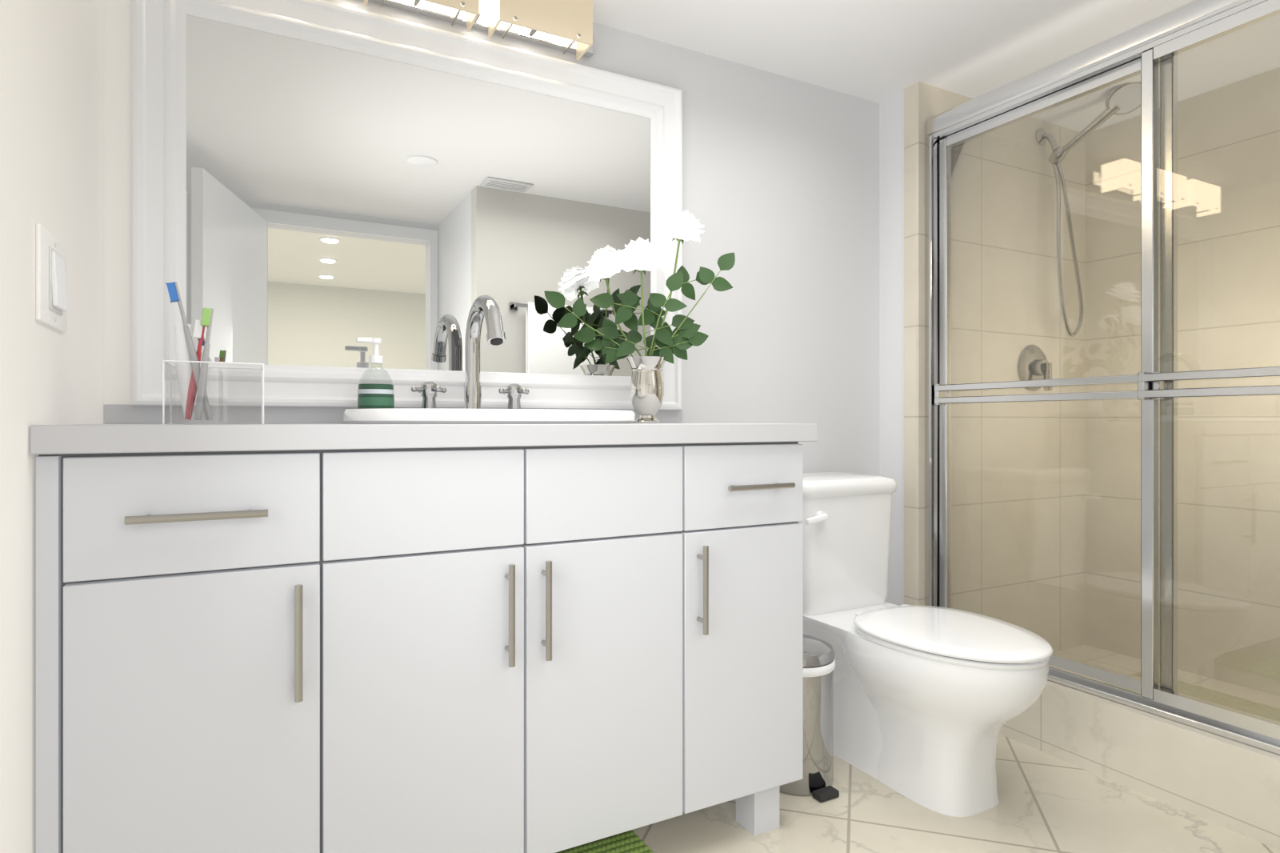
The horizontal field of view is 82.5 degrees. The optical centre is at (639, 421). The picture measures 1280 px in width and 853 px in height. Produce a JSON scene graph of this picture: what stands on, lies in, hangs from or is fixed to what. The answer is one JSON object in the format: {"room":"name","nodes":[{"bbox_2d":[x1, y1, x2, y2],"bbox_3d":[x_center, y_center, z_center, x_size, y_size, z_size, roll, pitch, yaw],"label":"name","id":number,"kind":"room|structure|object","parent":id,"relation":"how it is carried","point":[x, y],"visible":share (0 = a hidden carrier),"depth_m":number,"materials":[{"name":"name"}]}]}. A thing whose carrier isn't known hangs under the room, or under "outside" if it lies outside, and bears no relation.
{"room":"bathroom","nodes":[
{"label":"bathroom","id":0,"kind":"room"},
{"bbox_2d":[0,0,104,852],"bbox_3d":[-0.597,-0.100,0.451,0.100,2.030,2.360,0,0,-28],"label":"wall","id":1,"kind":"structure","parent":0,"point":[52,52],"depth_m":1.01,"materials":[{"name":"white paint"}]},
{"bbox_2d":[36,223,67,332],"bbox_3d":[-0.879,-0.210,1.100,0.015,0.136,0.170,0,0,-28],"label":"switch plate","id":2,"kind":"object","parent":1,"relation":"attached to","point":[51,255],"visible":1,"depth_m":1.07,"materials":[{"name":"white plastic"}]},
{"bbox_2d":[104,0,879,475],"bbox_3d":[-0.194,-0.100,2.063,2.333,2.030,0.100,0,0,-28],"label":"wall","id":3,"kind":"structure","parent":0,"point":[781,174],"depth_m":2.31,"materials":[{"name":"white paint"}]},
{"bbox_2d":[132,0,682,410],"bbox_3d":[-0.469,-0.502,1.836,1.334,0.939,0.036,0,0,-28],"label":"mirror","id":4,"kind":"object","parent":3,"relation":"attached to","point":[317,177],"visible":0.83,"depth_m":1.75,"materials":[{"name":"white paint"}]},
{"bbox_2d":[364,0,593,59],"bbox_3d":[-0.504,-1.040,1.765,0.900,0.119,0.128,0,0,-28],"label":"sconce","id":5,"kind":"object","parent":3,"relation":"attached to","point":[566,26],"visible":1,"depth_m":1.84,"materials":[{"name":"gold metal"}]},
{"bbox_2d":[879,91,903,605],"bbox_3d":[1.301,-0.100,2.769,1.010,2.030,0.268,0,0,-28],"label":"wall pier","id":6,"kind":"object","parent":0,"point":[891,110],"visible":0.21,"depth_m":2.50,"materials":[{"name":"white paint"}]},
{"bbox_2d":[592,0,1279,131],"bbox_3d":[0.799,-1.165,1.257,3.323,0.100,2.460,0,0,-28],"label":"ceiling","id":7,"kind":"structure","parent":0,"point":[873,50],"depth_m":2.12,"materials":[{"name":"white paint"}]},
{"bbox_2d":[632,733,1279,852],"bbox_3d":[1.110,0.965,-0.392,2.313,0.100,5.660,0,0,-28],"label":"floor","id":8,"kind":"structure","parent":0,"point":[1047,803],"depth_m":1.66,"materials":[{"name":"tile"}]},
{"bbox_2d":[36,441,802,852],"bbox_3d":[-0.359,0.480,1.568,1.366,0.870,0.611,0,0,-28],"label":"vanity cabinet","id":9,"kind":"object","parent":8,"relation":"on","point":[535,649],"visible":0.99,"depth_m":1.25,"materials":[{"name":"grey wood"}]},
{"bbox_2d":[29,404,816,454],"bbox_3d":[-0.354,0.005,1.580,1.392,0.080,0.595,0,0,-28],"label":"countertop","id":10,"kind":"structure","parent":9,"relation":"on","point":[126,428],"depth_m":1.29,"materials":[{"name":"grey stone"}]},
{"bbox_2d":[162,281,263,423],"bbox_3d":[-0.720,-0.114,1.239,0.144,0.237,0.127,0,0,-28],"label":"toothbrush holder","id":11,"kind":"object","parent":10,"relation":"on","point":[192,378],"visible":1,"depth_m":1.23,"materials":[{"name":"clear plastic"}]},
{"bbox_2d":[356,336,394,408],"bbox_3d":[-0.599,-0.092,1.653,0.081,0.193,0.078,0,0,-28],"label":"soap dispenser","id":12,"kind":"object","parent":10,"relation":"on","point":[370,395],"visible":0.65,"depth_m":1.63,"materials":[{"name":"green"}]},
{"bbox_2d":[410,295,529,408],"bbox_3d":[-0.412,-0.144,1.741,0.253,0.298,0.279,0,0,5],"label":"widespread faucet","id":13,"kind":"object","parent":10,"relation":"on","point":[486,306],"visible":0.84,"depth_m":1.76,"materials":[{"name":"silver metal"}]},
{"bbox_2d":[343,408,635,423],"bbox_3d":[-0.306,-0.009,1.566,0.610,0.028,0.380,0,0,-28],"label":"sink basin","id":14,"kind":"object","parent":10,"relation":"in","point":[395,415],"visible":1,"depth_m":1.37,"materials":[{"name":"white ceramic"}]},
{"bbox_2d":[544,210,735,423],"bbox_3d":[-0.002,-0.274,1.901,0.500,0.557,0.178,0,0,5],"label":"vase","id":15,"kind":"object","parent":10,"relation":"on","point":[646,387],"visible":1,"depth_m":1.91,"materials":[{"name":"silver metal"}]},
{"bbox_2d":[555,829,653,852],"bbox_3d":[-0.066,0.906,1.445,0.250,0.016,0.290,0,0,-28],"label":"rug","id":16,"kind":"object","parent":8,"relation":"on","point":[627,842],"visible":0.7,"depth_m":1.55,"materials":[{"name":"green fabric"}]},
{"bbox_2d":[779,634,839,802],"bbox_3d":[0.407,0.736,1.859,0.192,0.357,0.221,0,0,-28],"label":"trash can","id":17,"kind":"object","parent":8,"relation":"on","point":[818,661],"visible":0.54,"depth_m":1.79,"materials":[{"name":"silver metal"}]},
{"bbox_2d":[798,472,1052,816],"bbox_3d":[0.673,0.539,1.959,0.376,0.751,0.847,0,0,-28],"label":"toilet","id":18,"kind":"object","parent":8,"relation":"on","point":[924,695],"visible":0.81,"depth_m":1.80,"materials":[{"name":"white ceramic"}]},
{"bbox_2d":[998,680,1279,850],"bbox_3d":[1.294,0.819,1.817,0.122,0.192,1.380,0,0,-28],"label":"shower curb","id":19,"kind":"structure","parent":8,"relation":"on","point":[1232,785],"depth_m":1.76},
{"bbox_2d":[904,81,1085,651],"bbox_3d":[1.306,-0.100,2.641,0.922,2.030,0.060,0,0,-28],"label":"wall","id":20,"kind":"structure","parent":0,"point":[1018,468],"depth_m":2.60,"materials":[{"name":"beige tile"}]},
{"bbox_2d":[1017,81,1140,391],"bbox_3d":[1.565,-0.621,2.571,0.384,1.022,0.190,0,0,44],"label":"shower head","id":21,"kind":"object","parent":20,"relation":"attached to","point":[1124,98],"visible":0.94,"depth_m":2.62},
{"bbox_2d":[1049,644,1279,708],"bbox_3d":[1.672,0.940,2.077,1.010,0.150,1.480,0,0,-28],"label":"floor","id":22,"kind":"structure","parent":0,"point":[1120,662],"depth_m":2.52,"materials":[{"name":"beige tile"}]},
{"bbox_2d":[924,0,1279,755],"bbox_3d":[1.275,-0.137,1.807,0.094,1.720,1.378,0,0,-28],"label":"shower","id":23,"kind":"object","parent":22,"relation":"on","point":[1154,43],"visible":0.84,"depth_m":1.82,"materials":[{"name":"silver metal"}]},
{"bbox_2d":[1085,67,1279,695],"bbox_3d":[2.097,-0.100,2.248,0.100,2.030,1.380,0,0,-28],"label":"wall","id":24,"kind":"structure","parent":0,"point":[1229,135],"depth_m":2.48,"materials":[{"name":"beige tile"}]},
{"bbox_2d":[1104,671,1279,721],"bbox_3d":[1.675,0.860,1.987,0.610,0.009,0.880,0,0,-28],"label":"shower curb","id":25,"kind":"object","parent":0,"point":[1258,709],"depth_m":2.25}
]}

